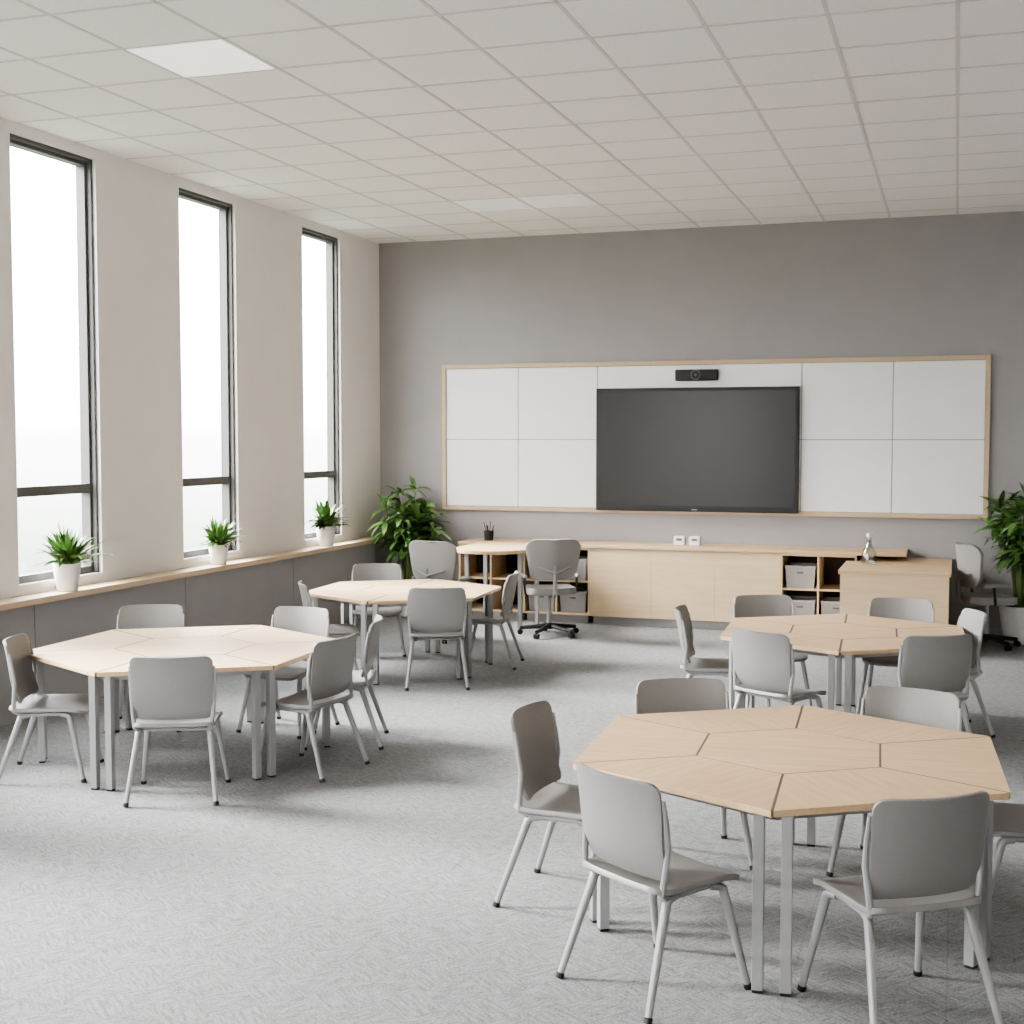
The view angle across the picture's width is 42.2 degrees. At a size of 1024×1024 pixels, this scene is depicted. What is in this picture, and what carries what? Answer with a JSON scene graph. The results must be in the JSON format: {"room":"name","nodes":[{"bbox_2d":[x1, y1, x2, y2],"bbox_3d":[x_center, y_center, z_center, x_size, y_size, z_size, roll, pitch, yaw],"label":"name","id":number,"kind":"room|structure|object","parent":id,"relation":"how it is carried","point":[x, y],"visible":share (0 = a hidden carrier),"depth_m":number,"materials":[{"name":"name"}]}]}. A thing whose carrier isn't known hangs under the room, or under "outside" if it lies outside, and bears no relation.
{"room":"classroom","nodes":[
{"label":"classroom","id":0,"kind":"room"},
{"bbox_2d":[0,117,380,598],"bbox_3d":[-4.715,-0.588,8.201,0.160,4.650,18.600,1,3,18],"label":"wall","id":1,"kind":"structure","parent":0,"point":[136,205],"depth_m":12.47,"materials":[{"name":"white paint"}]},
{"bbox_2d":[10,133,98,583],"bbox_3d":[-3.809,-1.213,10.925,0.130,3.530,1.080,1,3,18],"label":"window","id":2,"kind":"structure","parent":1,"relation":"in","point":[88,487],"depth_m":11.36,"materials":[{"name":"grey metal"}]},
{"bbox_2d":[0,535,388,610],"bbox_3d":[-4.535,0.818,8.220,0.220,0.050,18.600,1,3,18],"label":"trim","id":3,"kind":"structure","parent":1,"relation":"attached to","point":[49,596],"depth_m":12.14,"materials":[{"name":"brown wood"}]},
{"bbox_2d":[33,523,113,591],"bbox_3d":[-3.527,0.362,10.821,0.458,0.568,0.705,1,3,18],"label":"potted plant","id":4,"kind":"object","parent":3,"relation":"on","point":[68,552],"visible":1,"depth_m":10.78,"materials":[{"name":"green plant"}]},
{"bbox_2d":[197,515,241,564],"bbox_3d":[-2.811,0.276,13.050,0.372,0.487,0.595,1,3,18],"label":"potted plant","id":5,"kind":"object","parent":3,"relation":"on","point":[218,537],"visible":1,"depth_m":13.01,"materials":[{"name":"green plant"}]},
{"bbox_2d":[306,499,354,546],"bbox_3d":[-2.044,0.121,15.245,0.463,0.550,0.720,1,3,18],"label":"potted plant","id":6,"kind":"object","parent":3,"relation":"on","point":[325,526],"visible":1,"depth_m":15.21,"materials":[{"name":"green plant"}]},
{"bbox_2d":[0,541,390,726],"bbox_3d":[-4.568,1.286,8.257,0.150,0.900,18.600,1,3,18],"label":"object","id":7,"kind":"structure","parent":1,"relation":"attached to","point":[248,595],"depth_m":12.65,"materials":[{"name":"white paint"}]},
{"bbox_2d":[179,188,235,557],"bbox_3d":[-3.068,-1.338,13.136,0.130,3.530,1.030,1,3,18],"label":"window","id":8,"kind":"structure","parent":1,"relation":"in","point":[225,227],"depth_m":13.55,"materials":[{"name":"grey metal"}]},
{"bbox_2d":[302,227,339,538],"bbox_3d":[-2.289,-1.469,15.460,0.130,3.530,0.960,1,3,18],"label":"window","id":9,"kind":"structure","parent":1,"relation":"in","point":[332,472],"depth_m":15.84,"materials":[{"name":"grey metal"}]},
{"bbox_2d":[0,615,1023,1023],"bbox_3d":[0.627,1.878,6.655,11.360,0.100,18.800,1,3,18],"label":"floor","id":10,"kind":"structure","parent":0,"point":[364,894],"depth_m":6.50,"materials":[{"name":"carpet"}]},
{"bbox_2d":[0,633,103,782],"bbox_3d":[-3.022,1.266,8.678,0.574,0.900,0.567,0,3,-5],"label":"chair","id":11,"kind":"object","parent":10,"relation":"on","point":[18,648],"visible":0.91,"depth_m":8.64,"materials":[{"name":"grey plastic"}]},
{"bbox_2d":[103,604,184,732],"bbox_3d":[-2.777,1.184,10.126,0.567,0.900,0.574,0,3,-5],"label":"chair","id":12,"kind":"object","parent":10,"relation":"on","point":[150,615],"visible":0.2,"depth_m":10.32,"materials":[{"name":"grey plastic"}]},
{"bbox_2d":[123,655,230,806],"bbox_3d":[-2.054,1.295,8.162,0.567,0.900,0.574,0,3,-4],"label":"chair","id":13,"kind":"object","parent":10,"relation":"on","point":[166,693],"visible":1,"depth_m":7.96,"materials":[{"name":"grey plastic"}]},
{"bbox_2d":[30,625,332,791],"bbox_3d":[-2.260,1.306,9.249,1.888,0.750,2.170,1,3,16],"label":"table","id":14,"kind":"object","parent":10,"relation":"on","point":[255,650],"visible":0.89,"depth_m":8.95,"materials":[{"name":"brown wood"}]},
{"bbox_2d":[236,606,339,738],"bbox_3d":[-1.687,1.191,10.006,0.567,0.900,0.574,1,4,23],"label":"chair","id":15,"kind":"object","parent":10,"relation":"on","point":[308,620],"visible":0.47,"depth_m":10.13,"materials":[{"name":"grey plastic"}]},
{"bbox_2d":[251,633,369,782],"bbox_3d":[-1.331,1.259,8.794,0.574,0.900,0.567,2,4,26],"label":"chair","id":16,"kind":"object","parent":10,"relation":"on","point":[331,662],"visible":0.92,"depth_m":8.64,"materials":[{"name":"grey plastic"}]},
{"bbox_2d":[298,580,359,669],"bbox_3d":[-1.661,1.077,12.012,0.574,0.900,0.567,-1,3,-9],"label":"chair","id":17,"kind":"object","parent":10,"relation":"on","point":[340,630],"visible":0.45,"depth_m":11.83,"materials":[{"name":"grey plastic"}]},
{"bbox_2d":[304,615,388,750],"bbox_3d":[-1.195,1.215,9.582,0.574,0.900,0.567,0,3,-1],"label":"chair","id":18,"kind":"object","parent":10,"relation":"on","point":[365,677],"visible":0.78,"depth_m":9.37,"materials":[{"name":"grey plastic"}]},
{"bbox_2d":[352,563,405,656],"bbox_3d":[-1.369,0.993,13.508,0.567,0.900,0.574,0,3,-6],"label":"chair","id":19,"kind":"object","parent":10,"relation":"on","point":[366,571],"visible":0.57,"depth_m":13.68,"materials":[{"name":"grey plastic"}]},
{"bbox_2d":[309,579,500,684],"bbox_3d":[-1.036,1.112,12.683,1.680,0.750,1.928,1,3,14],"label":"table","id":20,"kind":"object","parent":10,"relation":"on","point":[380,593],"visible":0.66,"depth_m":12.48,"materials":[{"name":"brown wood"}]},
{"bbox_2d":[369,476,453,616],"bbox_3d":[-1.208,0.425,16.291,1.079,1.714,0.985,1,3,18],"label":"potted tree","id":21,"kind":"object","parent":10,"relation":"on","point":[403,531],"visible":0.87,"depth_m":16.24,"materials":[{"name":"green plant"}]},
{"bbox_2d":[405,587,469,690],"bbox_3d":[-0.665,1.091,11.773,0.567,0.900,0.574,0,3,-3],"label":"chair","id":22,"kind":"object","parent":10,"relation":"on","point":[432,613],"visible":1,"depth_m":11.56,"materials":[{"name":"grey plastic"}]},
{"bbox_2d":[409,540,475,643],"bbox_3d":[-0.741,0.839,14.457,0.701,1.091,0.704,2,4,30],"label":"office chair","id":23,"kind":"object","parent":10,"relation":"on","point":[429,559],"visible":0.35,"depth_m":14.15,"materials":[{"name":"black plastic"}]},
{"bbox_2d":[459,545,526,619],"bbox_3d":[-0.164,0.835,16.254,0.816,0.899,0.586,1,3,18],"label":"open shelf unit","id":24,"kind":"object","parent":10,"relation":"on","point":[500,567],"visible":0.21,"depth_m":16.30,"materials":[{"name":"brown wood"}]},
{"bbox_2d":[464,571,523,669],"bbox_3d":[-0.201,1.032,12.825,0.574,0.900,0.567,0,3,8],"label":"chair","id":25,"kind":"object","parent":10,"relation":"on","point":[498,619],"visible":0.8,"depth_m":12.63,"materials":[{"name":"grey plastic"}]},
{"bbox_2d":[456,542,538,629],"bbox_3d":[-0.160,0.869,15.290,0.880,0.940,1.198,1,3,18],"label":"desk","id":26,"kind":"object","parent":10,"relation":"on","point":[485,549],"visible":0.59,"depth_m":15.07,"materials":[{"name":"brown wood"}]},
{"bbox_2d":[492,700,589,907],"bbox_3d":[0.275,1.397,6.347,0.574,0.900,0.567,1,3,22],"label":"chair","id":27,"kind":"object","parent":10,"relation":"on","point":[533,725],"visible":0.67,"depth_m":6.40,"materials":[{"name":"grey plastic"}]},
{"bbox_2d":[517,539,580,638],"bbox_3d":[0.418,0.822,14.754,0.701,1.091,0.704,-1,3,-9],"label":"office chair","id":28,"kind":"object","parent":10,"relation":"on","point":[548,559],"visible":1,"depth_m":14.48,"materials":[{"name":"grey plastic"}]},
{"bbox_2d":[523,548,592,623],"bbox_3d":[0.614,0.850,15.994,0.816,0.899,0.586,1,3,18],"label":"open shelf unit","id":29,"kind":"object","parent":10,"relation":"on","point":[557,615],"visible":0.26,"depth_m":15.81,"materials":[{"name":"brown wood"}]},
{"bbox_2d":[529,595,554,611],"bbox_3d":[0.414,1.046,16.024,0.338,0.252,0.426,1,3,18],"label":"storage basket","id":30,"kind":"object","parent":29,"relation":"in","point":[543,600],"visible":0.29,"depth_m":15.83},
{"bbox_2d":[560,588,587,612],"bbox_3d":[0.784,1.053,15.900,0.338,0.252,0.426,1,3,18],"label":"storage basket","id":31,"kind":"object","parent":29,"relation":"in","point":[578,602],"visible":0.66,"depth_m":15.71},
{"bbox_2d":[569,556,587,579],"bbox_3d":[0.784,0.669,15.879,0.338,0.252,0.426,1,3,18],"label":"storage basket","id":32,"kind":"object","parent":29,"relation":"on","point":[582,569],"visible":0.23,"depth_m":15.66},
{"bbox_2d":[555,762,750,1023],"bbox_3d":[0.568,1.455,5.331,0.574,0.900,0.567,-2,4,-36],"label":"chair","id":33,"kind":"object","parent":10,"relation":"on","point":[625,821],"visible":1,"depth_m":5.17,"materials":[{"name":"grey plastic"}]},
{"bbox_2d":[589,548,780,629],"bbox_3d":[2.049,0.877,15.512,2.208,0.899,0.580,1,3,18],"label":"storage cabinet","id":34,"kind":"object","parent":10,"relation":"on","point":[631,587],"visible":0.73,"depth_m":15.27,"materials":[{"name":"brown wood"}]},
{"bbox_2d":[458,538,907,556],"bbox_3d":[1.911,0.405,15.530,5.200,0.040,0.618,1,3,18],"label":"countertop","id":35,"kind":"structure","parent":34,"relation":"on","point":[893,552],"depth_m":15.17,"materials":[{"name":"brown wood"}]},
{"bbox_2d":[483,521,493,540],"bbox_3d":[-0.283,0.231,16.220,0.135,0.230,0.138,1,3,18],"label":"pencil cup","id":36,"kind":"object","parent":35,"relation":"on","point":[488,534],"visible":1,"depth_m":16.17,"materials":[{"name":"black plastic"}]},
{"bbox_2d":[674,536,685,545],"bbox_3d":[1.956,0.333,15.469,0.130,0.110,0.102,1,3,18],"label":"power outlet","id":37,"kind":"object","parent":35,"relation":"on","point":[678,540],"visible":1,"depth_m":15.42,"materials":[{"name":"white plastic"}]},
{"bbox_2d":[689,536,700,545],"bbox_3d":[2.126,0.337,15.412,0.130,0.110,0.102,1,3,18],"label":"power outlet","id":38,"kind":"object","parent":35,"relation":"on","point":[693,540],"visible":1,"depth_m":15.37,"materials":[{"name":"white plastic"}]},
{"bbox_2d":[635,678,752,869],"bbox_3d":[0.932,1.362,6.970,0.567,0.900,0.574,0,3,-6],"label":"chair","id":39,"kind":"object","parent":10,"relation":"on","point":[664,695],"visible":0.27,"depth_m":7.17,"materials":[{"name":"grey plastic"}]},
{"bbox_2d":[674,604,744,707],"bbox_3d":[1.505,1.183,10.143,0.574,0.900,0.567,1,3,12],"label":"chair","id":40,"kind":"object","parent":10,"relation":"on","point":[690,665],"visible":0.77,"depth_m":10.08,"materials":[{"name":"grey plastic"}]},
{"bbox_2d":[728,595,812,707],"bbox_3d":[2.090,1.147,10.774,0.567,0.900,0.574,0,3,-6],"label":"chair","id":41,"kind":"object","parent":10,"relation":"on","point":[744,605],"visible":0.23,"depth_m":10.96,"materials":[{"name":"grey plastic"}]},
{"bbox_2d":[731,627,826,708],"bbox_3d":[1.820,1.241,9.123,0.574,0.900,0.567,-3,4,-41],"label":"chair","id":42,"kind":"object","parent":10,"relation":"on","point":[763,662],"visible":0.94,"depth_m":8.95,"materials":[{"name":"grey plastic"}]},
{"bbox_2d":[573,705,1010,996],"bbox_3d":[1.294,1.478,6.198,1.836,0.750,2.112,1,3,15],"label":"table","id":43,"kind":"object","parent":10,"relation":"on","point":[786,764],"visible":0.77,"depth_m":5.87,"materials":[{"name":"brown wood"}]},
{"bbox_2d":[780,554,859,614],"bbox_3d":[3.492,0.904,15.033,0.826,0.899,0.586,1,3,18],"label":"open shelf unit","id":44,"kind":"object","parent":10,"relation":"on","point":[828,578],"visible":0.27,"depth_m":15.20,"materials":[{"name":"brown wood"}]},
{"bbox_2d":[785,562,816,588],"bbox_3d":[3.287,0.716,15.042,0.338,0.252,0.426,1,3,18],"label":"storage basket","id":45,"kind":"object","parent":44,"relation":"on","point":[798,575],"visible":0.92,"depth_m":14.86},
{"bbox_2d":[789,596,816,615],"bbox_3d":[3.287,1.100,15.064,0.338,0.252,0.426,1,3,18],"label":"storage basket","id":46,"kind":"object","parent":44,"relation":"in","point":[803,605],"visible":0.53,"depth_m":14.87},
{"bbox_2d":[821,597,839,614],"bbox_3d":[3.662,1.107,14.939,0.338,0.252,0.426,1,3,18],"label":"storage basket","id":47,"kind":"object","parent":44,"relation":"in","point":[829,605],"visible":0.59,"depth_m":14.77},
{"bbox_2d":[720,614,964,712],"bbox_3d":[2.487,1.264,9.979,1.732,0.750,1.990,1,3,15],"label":"table","id":48,"kind":"object","parent":10,"relation":"on","point":[850,637],"visible":0.44,"depth_m":9.87,"materials":[{"name":"brown wood"}]},
{"bbox_2d":[826,686,961,876],"bbox_3d":[1.959,1.377,6.713,0.567,0.900,0.574,2,4,32],"label":"chair","id":49,"kind":"object","parent":10,"relation":"on","point":[932,708],"visible":0.23,"depth_m":6.87,"materials":[{"name":"grey plastic"}]},
{"bbox_2d":[838,556,951,624],"bbox_3d":[4.129,0.978,14.245,1.100,0.840,1.690,1,3,18],"label":"desk","id":50,"kind":"object","parent":10,"relation":"on","point":[863,580],"visible":0.64,"depth_m":13.53,"materials":[{"name":"brown wood"}]},
{"bbox_2d":[856,597,933,713],"bbox_3d":[3.064,1.160,10.556,0.567,0.900,0.574,1,4,23],"label":"chair","id":51,"kind":"object","parent":10,"relation":"on","point":[921,610],"visible":0.37,"depth_m":10.71,"materials":[{"name":"grey plastic"}]},
{"bbox_2d":[797,790,1003,1023],"bbox_3d":[1.483,1.469,5.078,0.567,0.900,0.574,-1,3,-16],"label":"chair","id":52,"kind":"object","parent":10,"relation":"on","point":[926,854],"visible":1,"depth_m":4.87,"materials":[{"name":"grey plastic"}]},
{"bbox_2d":[898,634,972,732],"bbox_3d":[2.788,1.247,9.009,0.567,0.900,0.574,-1,3,-9],"label":"chair","id":53,"kind":"object","parent":10,"relation":"on","point":[942,663],"visible":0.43,"depth_m":8.78,"materials":[{"name":"grey plastic"}]},
{"bbox_2d":[957,608,995,737],"bbox_3d":[3.258,1.193,9.968,0.574,0.900,0.567,0,3,1],"label":"chair","id":54,"kind":"object","parent":10,"relation":"on","point":[972,621],"visible":0.4,"depth_m":9.86,"materials":[{"name":"grey plastic"}]},
{"bbox_2d":[955,542,1020,650],"bbox_3d":[4.992,0.869,13.925,0.704,1.091,0.701,0,3,-3],"label":"office chair","id":55,"kind":"object","parent":10,"relation":"on","point":[970,557],"visible":0.94,"depth_m":13.77,"materials":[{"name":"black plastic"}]},
{"bbox_2d":[973,482,1023,644],"bbox_3d":[5.421,0.538,14.128,1.004,1.732,0.934,1,3,18],"label":"potted tree","id":56,"kind":"object","parent":10,"relation":"on","point":[1011,616],"visible":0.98,"depth_m":14.13,"materials":[{"name":"green plant"}]},
{"bbox_2d":[992,802,1023,893],"bbox_3d":[2.383,1.417,6.000,0.574,0.900,0.567,1,3,16],"label":"chair","id":57,"kind":"object","parent":10,"relation":"on","point":[1008,818],"visible":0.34,"depth_m":5.90,"materials":[{"name":"grey plastic"}]},
{"bbox_2d":[0,0,1023,243],"bbox_3d":[0.722,-2.861,6.356,11.560,0.104,18.800,1,3,18],"label":"ceiling","id":58,"kind":"structure","parent":0,"point":[370,118],"depth_m":9.80,"materials":[{"name":"tile"}]},
{"bbox_2d":[127,39,273,76],"bbox_3d":[-2.009,-2.937,8.616,0.675,0.006,0.675,1,3,18],"label":"ceiling light panel","id":59,"kind":"object","parent":58,"relation":"attached to","point":[212,57],"visible":1,"depth_m":8.59,"materials":[{"name":"white plastic"}]},
{"bbox_2d":[452,198,533,211],"bbox_3d":[-0.194,-3.243,14.032,0.675,0.006,0.675,1,3,18],"label":"ceiling light panel","id":60,"kind":"object","parent":58,"relation":"attached to","point":[502,204],"visible":1,"depth_m":13.98,"materials":[{"name":"white plastic"}]},
{"bbox_2d":[518,194,597,208],"bbox_3d":[0.484,-3.230,13.806,0.675,0.006,0.675,1,3,18],"label":"ceiling light panel","id":61,"kind":"object","parent":58,"relation":"attached to","point":[569,200],"visible":1,"depth_m":13.80,"materials":[{"name":"white plastic"}]},
{"bbox_2d":[379,211,1023,627],"bbox_3d":[3.578,-0.991,15.327,11.360,4.650,0.200,1,3,18],"label":"wall","id":62,"kind":"structure","parent":0,"point":[939,285],"depth_m":15.57,"materials":[{"name":"grey paint"}]},
{"bbox_2d":[442,355,990,518],"bbox_3d":[2.196,-0.880,15.664,6.470,1.810,0.049,1,3,18],"label":"whiteboard","id":63,"kind":"object","parent":62,"relation":"attached to","point":[902,436],"visible":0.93,"depth_m":15.26,"materials":[{"name":"white"}]},
{"bbox_2d":[675,369,717,380],"bbox_3d":[2.162,-1.605,15.565,0.500,0.130,0.120,1,3,18],"label":"camera","id":64,"kind":"object","parent":63,"relation":"attached to","point":[692,374],"visible":1,"depth_m":15.52,"materials":[{"name":"black plastic"}]},
{"bbox_2d":[596,386,799,513],"bbox_3d":[2.159,-0.733,15.640,2.400,1.460,0.073,1,3,18],"label":"wall screen","id":65,"kind":"object","parent":63,"relation":"attached to","point":[694,449],"visible":1,"depth_m":15.59,"materials":[{"name":"black glass"}]},
{"bbox_2d":[990,628,1001,634],"bbox_3d":[3.692,1.299,15.306,11.050,0.080,0.012,1,3,18],"label":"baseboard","id":66,"kind":"structure","parent":62,"relation":"attached to","point":[997,631],"depth_m":14.74,"materials":[{"name":"black"}]},
{"bbox_2d":[866,533,871,539],"bbox_3d":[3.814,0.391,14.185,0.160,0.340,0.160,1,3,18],"label":"cap","id":67,"kind":"object","parent":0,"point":[868,535],"visible":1,"depth_m":14.16,"materials":[{"name":"white plastic"}]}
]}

